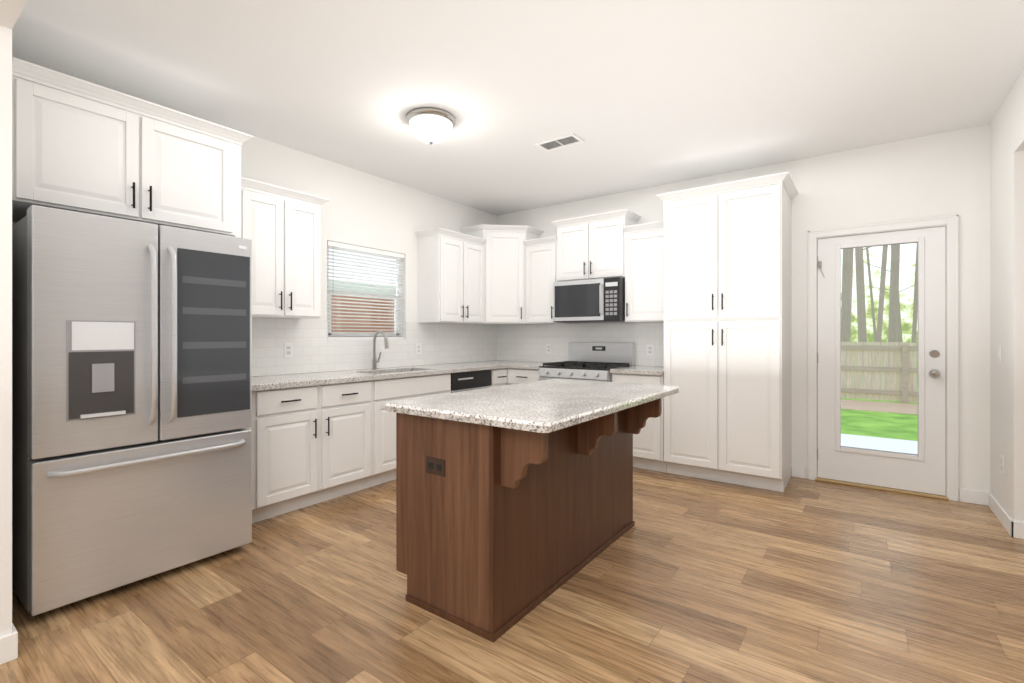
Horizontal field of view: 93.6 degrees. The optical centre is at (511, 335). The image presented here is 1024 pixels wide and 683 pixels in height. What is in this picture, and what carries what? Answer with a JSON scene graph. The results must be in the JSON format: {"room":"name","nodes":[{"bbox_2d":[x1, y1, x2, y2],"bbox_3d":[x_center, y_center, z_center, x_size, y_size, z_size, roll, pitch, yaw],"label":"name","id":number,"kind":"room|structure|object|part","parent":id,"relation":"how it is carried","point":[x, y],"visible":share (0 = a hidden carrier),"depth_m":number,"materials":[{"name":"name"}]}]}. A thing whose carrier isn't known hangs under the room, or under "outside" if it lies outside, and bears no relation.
{"room":"kitchen","nodes":[
{"label":"kitchen","id":0,"kind":"room"},
{"bbox_2d":[0,0,27,636],"bbox_3d":[-1.000,-0.150,1.087,4.627,2.756,0.140,0,0,36],"label":"wall","id":1,"kind":"structure","parent":0,"point":[10,11],"depth_m":1.81,"materials":[{"name":"paint"}]},
{"bbox_2d":[12,57,496,376],"bbox_3d":[-2.632,-0.150,2.894,0.140,2.756,8.380,0,0,36],"label":"wall","id":2,"kind":"structure","parent":0,"point":[363,209],"depth_m":4.47,"materials":[{"name":"paint"}]},
{"bbox_2d":[12,61,159,224],"bbox_3d":[-2.371,-0.923,2.596,0.629,0.602,0.546,0,0,36],"label":"upper cabinet","id":3,"kind":"object","parent":2,"relation":"attached to","point":[78,148],"depth_m":2.39,"materials":[{"name":"white wood"}]},
{"bbox_3d":[-0.151,-1.135,3.368,3.308,0.246,4.408,0,0,36],"label":"cabinet crown","id":4,"kind":"part","parent":3,"relation":"part of","materials":[{"name":"white wood"}]},
{"bbox_2d":[158,109,247,237],"bbox_3d":[-2.110,-0.923,2.954,0.629,0.602,0.588,0,0,36],"label":"upper cabinet","id":5,"kind":"object","parent":2,"relation":"attached to","point":[203,188],"depth_m":2.82,"materials":[{"name":"white wood"}]},
{"bbox_2d":[244,181,295,318],"bbox_3d":[-1.876,-0.590,3.535,0.324,0.907,0.367,0,0,36],"label":"upper cabinet","id":6,"kind":"object","parent":2,"relation":"attached to","point":[271,212],"depth_m":3.47,"materials":[{"name":"white wood"}]},
{"bbox_2d":[296,193,323,318],"bbox_3d":[-1.733,-0.590,3.731,0.324,0.907,0.367,0,0,36],"label":"upper cabinet","id":7,"kind":"object","parent":2,"relation":"attached to","point":[308,210],"depth_m":3.69,"materials":[{"name":"white wood"}]},
{"bbox_2d":[327,246,404,339],"bbox_3d":[-1.384,-0.395,4.570,0.094,0.873,0.888,0,0,36],"label":"window","id":8,"kind":"structure","parent":2,"relation":"in","point":[397,323],"depth_m":4.64,"materials":[{"name":"plastic"}]},
{"bbox_2d":[327,241,403,338],"bbox_3d":[-1.363,-0.400,4.555,0.040,0.857,0.866,0,0,36],"label":"window blinds","id":9,"kind":"object","parent":8,"relation":"attached to","point":[356,249],"visible":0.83,"depth_m":4.51,"materials":[{"name":"white plastic"}]},
{"bbox_2d":[252,318,496,376],"bbox_3d":[-1.190,0.088,4.749,0.008,0.447,3.387,0,0,36],"label":"backsplash","id":10,"kind":"structure","parent":2,"relation":"attached to","point":[315,349],"depth_m":4.40,"materials":[{"name":"tile"}]},
{"bbox_2d":[284,343,292,357],"bbox_3d":[-1.806,0.118,3.888,0.008,0.116,0.072,0,0,36],"label":"electrical outlet","id":11,"kind":"object","parent":10,"relation":"attached to","point":[288,349],"visible":1,"depth_m":3.88,"materials":[{"name":"grey plastic"}]},
{"bbox_2d":[416,343,420,354],"bbox_3d":[-0.976,0.138,5.028,0.008,0.116,0.072,0,0,36],"label":"electrical outlet","id":12,"kind":"object","parent":10,"relation":"attached to","point":[418,348],"visible":1,"depth_m":5.03,"materials":[{"name":"grey plastic"}]},
{"bbox_2d":[416,229,467,323],"bbox_3d":[-0.732,-0.590,5.105,0.324,0.907,0.412,0,0,36],"label":"upper cabinet","id":13,"kind":"object","parent":2,"relation":"attached to","point":[442,257],"depth_m":4.97,"materials":[{"name":"white wood"}]},
{"bbox_2d":[468,237,479,323],"bbox_3d":[-0.563,-0.590,5.338,0.324,0.907,0.412,0,0,36],"label":"upper cabinet","id":14,"kind":"object","parent":2,"relation":"attached to","point":[473,245],"depth_m":5.27,"materials":[{"name":"white wood"}]},
{"bbox_2d":[384,373,411,376],"bbox_3d":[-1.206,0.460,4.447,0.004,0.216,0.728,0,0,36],"label":"countertop","id":15,"kind":"structure","parent":0,"relation":"attached to","point":[385,374],"depth_m":3.99,"materials":[{"name":"grey stone"}]},
{"bbox_2d":[376,373,439,404],"bbox_3d":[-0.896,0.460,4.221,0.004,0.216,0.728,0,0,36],"label":"base cabinet","id":16,"kind":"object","parent":0,"relation":"attached to","point":[391,389],"depth_m":4.10,"materials":[{"name":"white wood"}]},
{"bbox_2d":[0,467,1023,682],"bbox_3d":[0.987,1.268,0.185,9.500,0.080,8.260,0,0,36],"label":"floor","id":17,"kind":"structure","parent":0,"point":[686,579],"depth_m":2.17,"materials":[{"name":"brown wood"}]},
{"bbox_2d":[12,205,251,615],"bbox_3d":[-2.064,0.336,2.615,0.907,1.785,0.904,0,0,36],"label":"refrigerator","id":18,"kind":"object","parent":17,"relation":"on","point":[131,399],"visible":1,"depth_m":2.27,"materials":[{"name":"silver metal"}]},
{"bbox_2d":[246,385,323,522],"bbox_3d":[-1.781,0.790,3.406,0.629,0.876,0.530,0,0,36],"label":"base cabinet","id":19,"kind":"object","parent":17,"relation":"on","point":[287,428],"depth_m":3.25,"materials":[{"name":"white wood"}]},
{"bbox_2d":[252,371,383,392],"bbox_3d":[-1.608,0.332,3.625,0.650,0.038,1.083,0,0,36],"label":"countertop","id":20,"kind":"structure","parent":19,"relation":"on","point":[288,381],"depth_m":3.52,"materials":[{"name":"grey stone"}]},
{"bbox_2d":[324,381,375,500],"bbox_3d":[-1.490,0.790,3.806,0.629,0.876,0.460,0,0,36],"label":"base cabinet","id":21,"kind":"object","parent":17,"relation":"on","point":[350,409],"depth_m":3.65,"materials":[{"name":"white wood"}]},
{"bbox_2d":[376,405,395,484],"bbox_3d":[-1.086,0.908,4.360,0.629,0.640,0.910,0,0,36],"label":"base cabinet","id":22,"kind":"object","parent":17,"relation":"on","point":[385,420],"depth_m":3.92,"materials":[{"name":"white wood"}]},
{"bbox_2d":[370,330,388,369],"bbox_3d":[-1.202,0.135,4.435,0.228,0.357,0.096,0,0,36],"label":"faucet","id":23,"kind":"object","parent":22,"relation":"on","point":[374,361],"depth_m":4.45,"materials":[{"name":"silver metal"}]},
{"bbox_2d":[451,370,491,392],"bbox_3d":[-0.614,0.792,4.956,0.655,0.872,0.600,0,0,36],"label":"dishwasher","id":24,"kind":"object","parent":17,"relation":"on","point":[469,381],"visible":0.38,"depth_m":4.76,"materials":[{"name":"black metal"}]},
{"bbox_2d":[448,365,511,393],"bbox_3d":[-0.354,0.790,5.316,0.688,0.876,0.278,0,0,36],"label":"base cabinet","id":25,"kind":"object","parent":17,"relation":"on","point":[499,376],"depth_m":5.12,"materials":[{"name":"white wood"}]},
{"bbox_2d":[508,369,540,384],"bbox_3d":[0.288,0.790,5.352,0.463,0.876,0.685,0,0,36],"label":"base cabinet","id":26,"kind":"object","parent":17,"relation":"on","point":[515,376],"depth_m":5.13,"materials":[{"name":"white wood"}]},
{"bbox_2d":[400,361,523,372],"bbox_3d":[-0.397,0.332,5.289,0.650,0.038,1.593,0,0,36],"label":"countertop","id":27,"kind":"structure","parent":26,"relation":"on","point":[466,366],"depth_m":4.88,"materials":[{"name":"grey stone"}]},
{"bbox_2d":[512,361,550,368],"bbox_3d":[0.315,0.332,5.354,0.424,0.038,0.650,0,0,36],"label":"countertop","id":28,"kind":"structure","parent":26,"relation":"on","point":[527,365],"depth_m":5.14,"materials":[{"name":"grey stone"}]},
{"bbox_2d":[388,395,669,641],"bbox_3d":[0.178,0.790,2.654,0.845,0.876,1.478,0,0,36],"label":"kitchen island","id":29,"kind":"object","parent":17,"relation":"on","point":[514,504],"depth_m":2.15,"materials":[{"name":"brown wood"}]},
{"bbox_2d":[425,456,445,476],"bbox_3d":[-0.339,0.577,2.123,0.115,0.072,0.008,0,0,36],"label":"outlet","id":30,"kind":"object","parent":29,"relation":"attached to","point":[435,466],"depth_m":2.12,"materials":[{"name":"black plastic"}]},
{"bbox_2d":[386,379,678,434],"bbox_3d":[0.219,0.331,2.612,0.900,0.038,1.560,0,0,36],"label":"island countertop","id":31,"kind":"structure","parent":29,"relation":"on","point":[544,407],"depth_m":2.25,"materials":[{"name":"grey stone"}]},
{"bbox_2d":[539,343,634,381],"bbox_3d":[0.760,0.653,4.952,0.756,1.150,0.729,0,0,36],"label":"range","id":32,"kind":"object","parent":17,"relation":"on","point":[592,361],"visible":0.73,"depth_m":4.99,"materials":[{"name":"silver metal"}]},
{"bbox_2d":[612,373,663,471],"bbox_3d":[1.312,0.790,4.640,0.490,0.876,0.629,0,0,36],"label":"base cabinet","id":33,"kind":"object","parent":17,"relation":"on","point":[648,445],"depth_m":4.33,"materials":[{"name":"white wood"}]},
{"bbox_2d":[610,366,663,376],"bbox_3d":[1.306,0.332,4.632,0.493,0.038,0.650,0,0,36],"label":"countertop","id":34,"kind":"structure","parent":33,"relation":"on","point":[645,371],"depth_m":4.42,"materials":[{"name":"grey stone"}]},
{"bbox_2d":[660,185,727,482],"bbox_3d":[1.725,0.010,4.340,0.522,2.437,0.629,0,0,36],"label":"tall cabinet","id":35,"kind":"object","parent":17,"relation":"on","point":[704,273],"depth_m":4.08,"materials":[{"name":"white wood"}]},
{"bbox_2d":[728,177,791,491],"bbox_3d":[2.047,0.010,4.105,0.522,2.437,0.629,0,0,36],"label":"tall cabinet","id":36,"kind":"object","parent":17,"relation":"on","point":[759,212],"depth_m":3.82,"materials":[{"name":"white wood"}]},
{"bbox_2d":[815,476,948,499],"bbox_3d":[2.950,1.219,3.883,0.842,0.018,0.130,0,0,36],"label":"threshold","id":37,"kind":"object","parent":17,"relation":"on","point":[936,496],"visible":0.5,"depth_m":3.82,"materials":[{"name":"brown wood"}]},
{"bbox_2d":[12,0,1023,215],"bbox_3d":[1.022,-1.578,0.233,9.500,0.100,8.380,0,0,36],"label":"ceiling","id":38,"kind":"structure","parent":0,"point":[636,94],"depth_m":2.83,"materials":[{"name":"paint"}]},
{"bbox_2d":[406,107,455,144],"bbox_3d":[-0.569,-1.435,3.383,0.344,0.184,0.344,0,0,36],"label":"ceiling light","id":39,"kind":"object","parent":38,"relation":"attached to","point":[430,125],"visible":1,"depth_m":3.28,"materials":[{"name":"white glass"}]},
{"bbox_2d":[535,133,583,151],"bbox_3d":[0.376,-1.522,3.796,0.344,0.011,0.180,0,0,36],"label":"ceiling vent","id":40,"kind":"object","parent":38,"relation":"in","point":[567,140],"visible":0.98,"depth_m":3.79,"materials":[{"name":"metal"}]},
{"bbox_2d":[497,124,989,491],"bbox_3d":[3.566,-0.150,3.472,9.200,2.756,0.148,0,0,36],"label":"wall","id":41,"kind":"structure","parent":0,"point":[940,174],"depth_m":3.91,"materials":[{"name":"paint"}]},
{"bbox_2d":[456,225,547,324],"bbox_3d":[-0.110,-0.673,5.623,0.720,1.072,0.715,0,0,36],"label":"upper cabinet","id":42,"kind":"object","parent":41,"relation":"attached to","point":[505,250],"depth_m":5.44,"materials":[{"name":"white wood"}]},
{"bbox_2d":[546,344,550,353],"bbox_3d":[0.432,0.153,5.657,0.072,0.116,0.008,0,0,36],"label":"electrical outlet","id":43,"kind":"object","parent":41,"relation":"attached to","point":[548,348],"visible":1,"depth_m":5.66,"materials":[{"name":"white plastic"}]},
{"bbox_2d":[532,237,570,323],"bbox_3d":[0.409,-0.590,5.486,0.415,0.907,0.324,0,0,36],"label":"upper cabinet","id":44,"kind":"object","parent":41,"relation":"attached to","point":[543,252],"depth_m":5.33,"materials":[{"name":"white wood"}]},
{"bbox_2d":[556,217,595,281],"bbox_3d":[0.760,-0.895,5.231,0.452,0.627,0.324,0,0,36],"label":"upper cabinet","id":45,"kind":"object","parent":41,"relation":"attached to","point":[575,240],"depth_m":5.09,"materials":[{"name":"white wood"}]},
{"bbox_2d":[553,277,624,322],"bbox_3d":[0.854,-0.359,5.081,0.756,0.430,0.448,0,0,36],"label":"over-the-range microwave","id":46,"kind":"object","parent":45,"relation":"attached to","point":[601,300],"visible":0.98,"depth_m":4.90,"materials":[{"name":"grey metal"}]},
{"bbox_2d":[497,321,684,367],"bbox_3d":[0.751,0.088,5.435,2.338,0.447,0.008,0,0,36],"label":"backsplash","id":47,"kind":"structure","parent":41,"relation":"attached to","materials":[{"name":"tile"}]},
{"bbox_2d":[596,213,639,278],"bbox_3d":[1.025,-0.895,5.038,0.452,0.627,0.324,0,0,36],"label":"upper cabinet","id":48,"kind":"object","parent":41,"relation":"attached to","point":[610,228],"depth_m":4.86,"materials":[{"name":"white wood"}]},
{"bbox_2d":[624,225,659,322],"bbox_3d":[1.404,-0.590,4.762,0.485,0.907,0.324,0,0,36],"label":"upper cabinet","id":49,"kind":"object","parent":41,"relation":"attached to","point":[642,243],"depth_m":4.67,"materials":[{"name":"white wood"}]},
{"bbox_2d":[647,344,653,355],"bbox_3d":[1.418,0.148,4.939,0.072,0.116,0.008,0,0,36],"label":"electrical outlet","id":50,"kind":"object","parent":41,"relation":"attached to","point":[650,349],"visible":1,"depth_m":4.93,"materials":[{"name":"white plastic"}]},
{"bbox_2d":[817,226,945,495],"bbox_3d":[2.925,0.191,3.856,0.824,2.030,0.114,0,0,36],"label":"door","id":51,"kind":"structure","parent":41,"relation":"in","point":[927,474],"depth_m":3.77,"materials":[{"name":"white wood"}]},
{"bbox_3d":[2.900,0.188,3.847,0.793,1.730,0.070,0,0,36],"label":"door hardware","id":52,"kind":"part","parent":51,"relation":"part of","materials":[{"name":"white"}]},
{"bbox_2d":[835,237,923,460],"bbox_3d":[2.951,0.101,3.881,0.568,1.723,0.064,0,0,36],"label":"window","id":53,"kind":"structure","parent":51,"relation":"attached to","point":[920,328],"depth_m":3.86,"materials":[{"name":"clear glass"}]},
{"bbox_2d":[808,215,958,501],"bbox_3d":[2.963,0.167,3.902,0.952,2.123,0.161,0,0,36],"label":"door frame","id":54,"kind":"structure","parent":41,"relation":"attached to","point":[951,222],"depth_m":3.61,"materials":[{"name":"paint"}]},
{"bbox_2d":[990,69,1023,522],"bbox_3d":[2.197,-0.150,1.648,0.120,2.756,4.430,0,0,36],"label":"wall","id":55,"kind":"structure","parent":0,"point":[1007,279],"depth_m":3.04,"materials":[{"name":"paint"}]},
{"bbox_2d":[997,345,1000,361],"bbox_3d":[3.268,0.118,3.230,0.010,0.116,0.072,0,0,36],"label":"light switch","id":56,"kind":"object","parent":55,"relation":"attached to","point":[999,353],"visible":1,"depth_m":3.21,"materials":[{"name":"white plastic"}]},
{"bbox_2d":[981,491,1022,538],"bbox_3d":[3.245,1.178,3.201,0.060,0.100,0.683,0,0,36],"label":"baseboard","id":57,"kind":"structure","parent":55,"relation":"attached to","point":[1014,528],"depth_m":3.11,"materials":[{"name":"paint"}]},
{"bbox_2d":[1000,455,1003,474],"bbox_3d":[3.219,0.848,3.161,0.008,0.116,0.072,0,0,36],"label":"electrical outlet","id":58,"kind":"object","parent":55,"relation":"attached to","point":[1001,464],"visible":1,"depth_m":3.15,"materials":[{"name":"grey plastic"}]},
{"label":"outside","id":59,"kind":"structure","parent":0,"visible":0},
{"bbox_2d":[841,359,917,440],"bbox_3d":[20.126,1.448,25.536,34.000,0.200,55.020,0,0,36],"label":"lawn","id":60,"kind":"structure","parent":59,"point":[893,421],"depth_m":7.38,"materials":[{"name":"green plant"}]},
{"bbox_2d":[841,342,917,403],"bbox_3d":[8.283,0.738,9.189,30.097,1.220,0.108,0,0,36],"label":"fence","id":61,"kind":"object","parent":60,"relation":"on","point":[899,347],"depth_m":9.79,"materials":[{"name":"brown wood"}]},
{"bbox_2d":[841,243,917,342],"bbox_3d":[14.229,-6.721,17.637,28.652,16.109,15.914,0,0,36],"label":"trees","id":62,"kind":"object","parent":60,"relation":"on","point":[894,278],"depth_m":19.29,"materials":[{"name":"plant"}]},
{"bbox_2d":[841,434,917,453],"bbox_3d":[4.146,1.338,4.948,4.000,0.020,2.919,0,0,36],"label":"patio","id":63,"kind":"structure","parent":60,"relation":"on","point":[873,440],"depth_m":5.93,"materials":[{"name":"concrete"}]},
{"bbox_2d":[841,399,917,414],"bbox_3d":[7.753,1.342,8.543,30.000,0.012,1.540,0,0,36],"label":"soil","id":64,"kind":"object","parent":60,"relation":"on","point":[877,406],"depth_m":9.07,"materials":[{"name":"brown soil"}]},
{"bbox_2d":[841,243,917,359],"bbox_3d":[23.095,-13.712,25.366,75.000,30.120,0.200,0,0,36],"label":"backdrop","id":65,"kind":"structure","parent":59,"point":[909,252],"depth_m":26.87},
{"bbox_3d":[-10.234,1.448,4.347,13.859,0.200,14.980,0,0,36],"label":"lawn","id":66,"kind":"structure","parent":59,"visible":0},
{"bbox_2d":[329,280,395,331],"bbox_3d":[-7.014,0.113,8.818,4.200,2.470,12.400,0,0,36],"label":"brick house","id":67,"kind":"structure","parent":66,"relation":"on","point":[356,314],"depth_m":10.59,"materials":[{"name":"brick"}]}
]}

